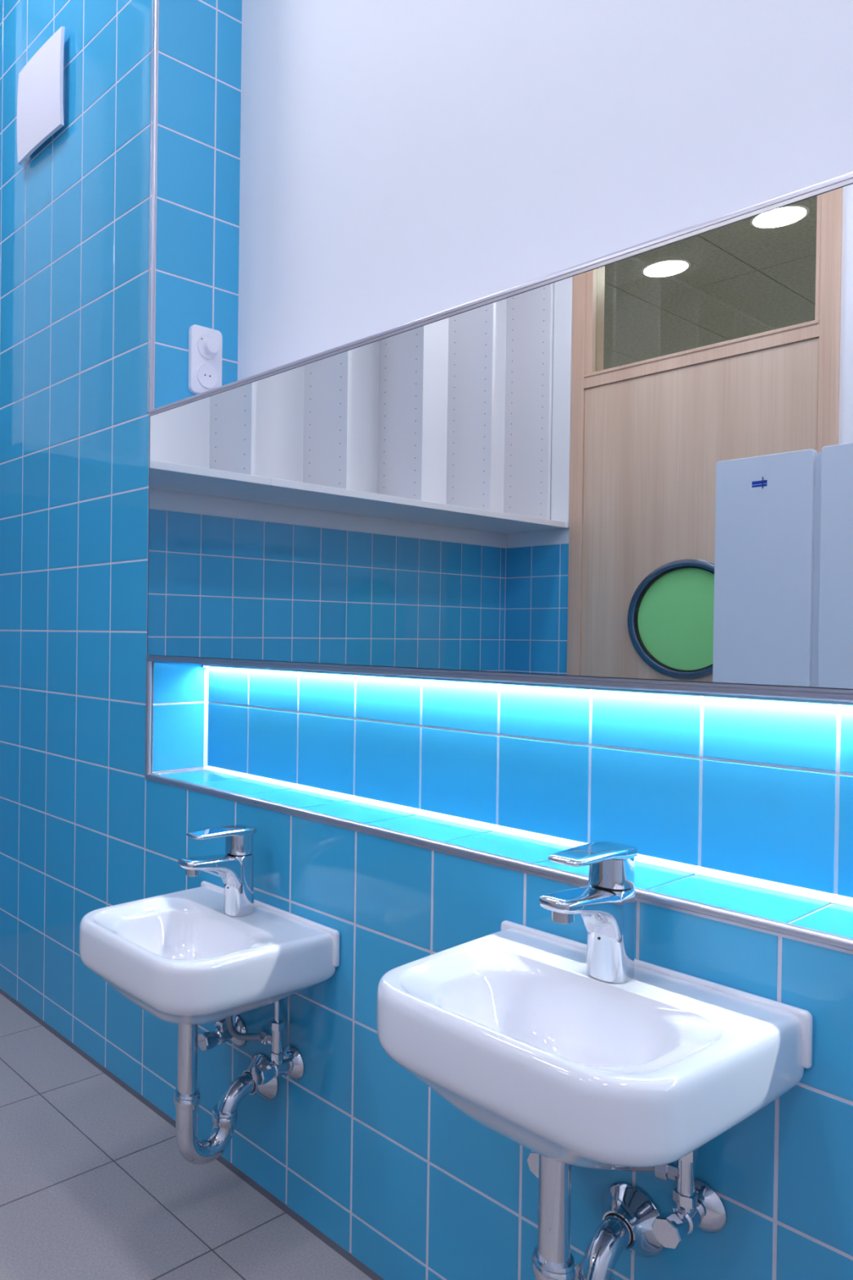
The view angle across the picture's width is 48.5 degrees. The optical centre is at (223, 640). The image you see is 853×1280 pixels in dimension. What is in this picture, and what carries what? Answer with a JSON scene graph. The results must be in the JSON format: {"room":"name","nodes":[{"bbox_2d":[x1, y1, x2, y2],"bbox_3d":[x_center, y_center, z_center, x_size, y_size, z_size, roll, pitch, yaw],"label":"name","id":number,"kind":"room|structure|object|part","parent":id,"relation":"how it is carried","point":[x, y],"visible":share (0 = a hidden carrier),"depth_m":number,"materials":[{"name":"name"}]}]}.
{"room":"public restroom","nodes":[
{"label":"public restroom","id":0,"kind":"room"},
{"bbox_2d":[0,993,372,1279],"bbox_3d":[-0.659,1.018,0.488,3.088,0.120,3.980,0,1,-38],"label":"floor","id":1,"kind":"structure","parent":0,"point":[95,1184],"depth_m":1.56,"materials":[{"name":"grey tile"}]},
{"bbox_2d":[153,0,242,408],"bbox_3d":[-0.059,-1.259,1.955,0.228,1.575,0.030,0,1,-38],"label":"wall","id":2,"kind":"structure","parent":0,"point":[199,83],"depth_m":1.94,"materials":[{"name":"blue tile"}]},
{"bbox_2d":[188,324,222,394],"bbox_3d":[-0.034,-0.601,1.951,0.084,0.145,0.026,0,1,-38],"label":"electrical outlet","id":3,"kind":"object","parent":2,"relation":"attached to","point":[205,344],"visible":0.93,"depth_m":1.94,"materials":[{"name":"white plastic"}]},
{"bbox_3d":[-0.026,-0.632,1.948,0.034,0.034,0.014,0,1,-38],"label":"knob","id":4,"kind":"part","parent":3,"relation":"part of","materials":[{"name":"white plastic"}]},
{"bbox_2d":[0,0,852,1279],"bbox_3d":[0.475,-0.535,1.338,0.332,3.000,3.780,0,1,-38],"label":"wall","id":5,"kind":"structure","parent":0,"point":[359,1147],"depth_m":1.86,"materials":[{"name":"blue tile"}]},
{"bbox_2d":[17,26,64,164],"bbox_3d":[-0.450,-1.338,2.245,0.028,0.232,0.237,0,1,-38],"label":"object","id":6,"kind":"object","parent":5,"relation":"in","point":[40,111],"visible":1,"depth_m":2.22,"materials":[{"name":"white plastic"}]},
{"bbox_2d":[145,660,151,773],"bbox_3d":[-0.155,0.159,1.881,0.008,0.235,0.008,0,1,-38],"label":"trim","id":7,"kind":"structure","parent":5,"relation":"attached to","point":[148,664],"depth_m":1.88,"materials":[{"name":"silver metal"}]},
{"bbox_2d":[146,0,158,411],"bbox_3d":[-0.142,-1.261,1.876,0.010,1.573,0.010,0,1,-38],"label":"trim","id":8,"kind":"structure","parent":5,"relation":"attached to","point":[153,122],"depth_m":1.88,"materials":[{"name":"silver metal"}]},
{"bbox_2d":[0,988,384,1279],"bbox_3d":[0.323,0.960,1.247,0.008,0.008,3.780,0,1,-38],"label":"trim","id":9,"kind":"structure","parent":5,"relation":"attached to","point":[268,1195],"depth_m":1.63,"materials":[{"name":"grey"}]},
{"bbox_2d":[79,880,339,1025],"bbox_3d":[-0.047,0.527,1.484,0.304,0.145,0.362,0,1,-38],"label":"basin","id":10,"kind":"object","parent":5,"relation":"attached to","point":[177,956],"visible":0.99,"depth_m":1.41,"materials":[{"name":"white ceramic"}]},
{"bbox_2d":[177,824,257,916],"bbox_3d":[-0.010,0.387,1.510,0.142,0.146,0.046,0,1,-38],"label":"faucet","id":11,"kind":"object","parent":10,"relation":"on","point":[235,868],"visible":1,"depth_m":1.51,"materials":[{"name":"silver metal"}]},
{"bbox_3d":[-0.018,0.392,1.504,0.120,0.074,0.044,0,1,-38],"label":"spout","id":12,"kind":"part","parent":11,"relation":"part of","materials":[{"name":"silver metal"}]},
{"bbox_3d":[-0.002,0.321,1.514,0.125,0.015,0.046,0,1,-38],"label":"lever","id":13,"kind":"part","parent":11,"relation":"part of","materials":[{"name":"silver metal"}]},
{"bbox_2d":[197,1015,246,1050],"bbox_3d":[-0.006,0.701,1.613,0.079,0.056,0.054,0,1,-38],"label":"angle valve","id":14,"kind":"object","parent":5,"relation":"attached to","point":[206,1041],"visible":0.79,"depth_m":1.60,"materials":[{"name":"silver metal"}]},
{"bbox_3d":[-0.026,0.702,1.597,0.028,0.031,0.031,0,1,-38],"label":"handle","id":15,"kind":"part","parent":14,"relation":"part of","materials":[{"name":"silver metal"}]},
{"bbox_2d":[173,1024,278,1164],"bbox_3d":[-0.003,0.729,1.521,0.186,0.267,0.077,0,1,-38],"label":"trap","id":16,"kind":"object","parent":5,"relation":"attached to","point":[194,1151],"visible":0.95,"depth_m":1.48,"materials":[{"name":"silver metal"}]},
{"bbox_2d":[251,1000,304,1084],"bbox_3d":[0.085,0.643,1.495,0.079,0.177,0.057,0,1,-38],"label":"angle valve","id":17,"kind":"object","parent":5,"relation":"attached to","point":[289,1061],"visible":0.98,"depth_m":1.49,"materials":[{"name":"silver metal"}]},
{"bbox_2d":[226,1016,260,1040],"bbox_3d":[0.039,0.620,1.540,0.032,0.114,0.084,0,1,-38],"label":"supply hose","id":18,"kind":"object","parent":17,"relation":"attached to","point":[243,1037],"visible":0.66,"depth_m":1.54,"materials":[{"name":"silver metal"}]},
{"bbox_3d":[0.065,0.704,1.479,0.028,0.031,0.031,0,1,-38],"label":"handle","id":19,"kind":"part","parent":17,"relation":"part of","materials":[{"name":"silver metal"}]},
{"bbox_2d":[144,773,852,954],"bbox_3d":[0.668,0.300,0.819,0.012,0.012,2.700,0,1,-38],"label":"trim","id":20,"kind":"structure","parent":5,"relation":"attached to","point":[812,936],"depth_m":1.16,"materials":[{"name":"silver metal"}]},
{"bbox_2d":[146,655,852,702],"bbox_3d":[0.671,0.055,0.817,0.012,0.012,2.700,0,1,-38],"label":"trim","id":21,"kind":"structure","parent":5,"relation":"attached to","point":[744,690],"depth_m":1.13,"materials":[{"name":"silver metal"}]},
{"bbox_2d":[146,182,852,688],"bbox_3d":[0.672,-0.199,0.813,0.005,0.494,2.699,0,1,-38],"label":"wall mirror","id":22,"kind":"object","parent":5,"relation":"attached to","point":[640,465],"visible":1,"depth_m":1.13,"materials":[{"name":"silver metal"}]},
{"bbox_2d":[149,171,852,416],"bbox_3d":[0.677,-0.451,0.813,0.012,0.012,2.700,0,1,-38],"label":"trim","id":23,"kind":"structure","parent":5,"relation":"attached to","point":[846,179],"depth_m":1.13,"materials":[{"name":"silver metal"}]},
{"bbox_2d":[151,661,852,938],"bbox_3d":[0.732,0.180,0.866,0.144,0.244,2.699,0,1,-38],"label":"wall niche","id":24,"kind":"object","parent":5,"relation":"attached to","point":[768,841],"visible":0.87,"depth_m":1.30,"materials":[{"name":"blue tile"}]},
{"bbox_2d":[201,664,852,705],"bbox_3d":[0.779,0.071,0.901,0.012,0.020,2.682,0,1,-38],"label":"led strip","id":25,"kind":"object","parent":24,"relation":"attached to","point":[202,665],"visible":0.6,"depth_m":1.26,"materials":[{"name":"white plastic"}]},
{"bbox_2d":[527,1151,584,1177],"bbox_3d":[0.400,0.614,1.089,0.079,0.056,0.054,0,1,-38],"label":"mounting bracket","id":26,"kind":"object","parent":5,"relation":"attached to","point":[533,1158],"visible":0.07,"depth_m":1.07,"materials":[{"name":"plastic"}]},
{"bbox_3d":[0.379,0.615,1.073,0.028,0.031,0.031,0,1,-38],"label":"handle","id":27,"kind":"part","parent":26,"relation":"part of","materials":[{"name":"silver metal"}]},
{"bbox_2d":[376,920,813,1169],"bbox_3d":[0.359,0.440,0.960,0.304,0.145,0.362,0,1,-38],"label":"basin","id":28,"kind":"object","parent":5,"relation":"attached to","point":[509,1026],"visible":0.99,"depth_m":0.90,"materials":[{"name":"white ceramic"}]},
{"bbox_2d":[538,840,638,983],"bbox_3d":[0.396,0.300,0.986,0.142,0.146,0.046,0,1,-38],"label":"faucet","id":29,"kind":"object","parent":28,"relation":"on","point":[606,907],"visible":1,"depth_m":0.99,"materials":[{"name":"silver metal"}]},
{"bbox_3d":[0.388,0.306,0.980,0.120,0.074,0.044,0,1,-38],"label":"spout","id":30,"kind":"part","parent":29,"relation":"part of","materials":[{"name":"silver metal"}]},
{"bbox_3d":[0.403,0.234,0.991,0.125,0.015,0.046,0,1,-38],"label":"lever","id":31,"kind":"part","parent":29,"relation":"part of","materials":[{"name":"silver metal"}]},
{"bbox_2d":[532,1154,664,1279],"bbox_3d":[0.403,0.642,0.997,0.186,0.267,0.077,0,1,-38],"label":"trap","id":32,"kind":"object","parent":5,"relation":"attached to","point":[628,1214],"visible":0.99,"depth_m":1.00,"materials":[{"name":"silver metal"}]},
{"bbox_2d":[651,1148,726,1248],"bbox_3d":[0.491,0.556,0.971,0.079,0.177,0.057,0,1,-38],"label":"angle valve","id":33,"kind":"object","parent":5,"relation":"attached to","point":[698,1206],"visible":0.9,"depth_m":0.97,"materials":[{"name":"silver metal"}]},
{"bbox_2d":[620,1166,654,1172],"bbox_3d":[0.445,0.534,1.016,0.032,0.114,0.084,0,1,-38],"label":"supply hose","id":34,"kind":"object","parent":33,"relation":"attached to","point":[651,1169],"visible":0.09,"depth_m":0.99,"materials":[{"name":"silver metal"}]},
{"bbox_3d":[0.471,0.617,0.955,0.028,0.031,0.031,0,1,-38],"label":"handle","id":35,"kind":"part","parent":33,"relation":"part of","materials":[{"name":"silver metal"}]},
{"bbox_2d":[237,0,852,380],"bbox_3d":[0.938,-1.237,0.950,0.120,1.580,2.820,0,1,-38],"label":"wall","id":36,"kind":"structure","parent":0,"point":[402,162],"depth_m":1.49,"materials":[{"name":"white paint"}]}
]}

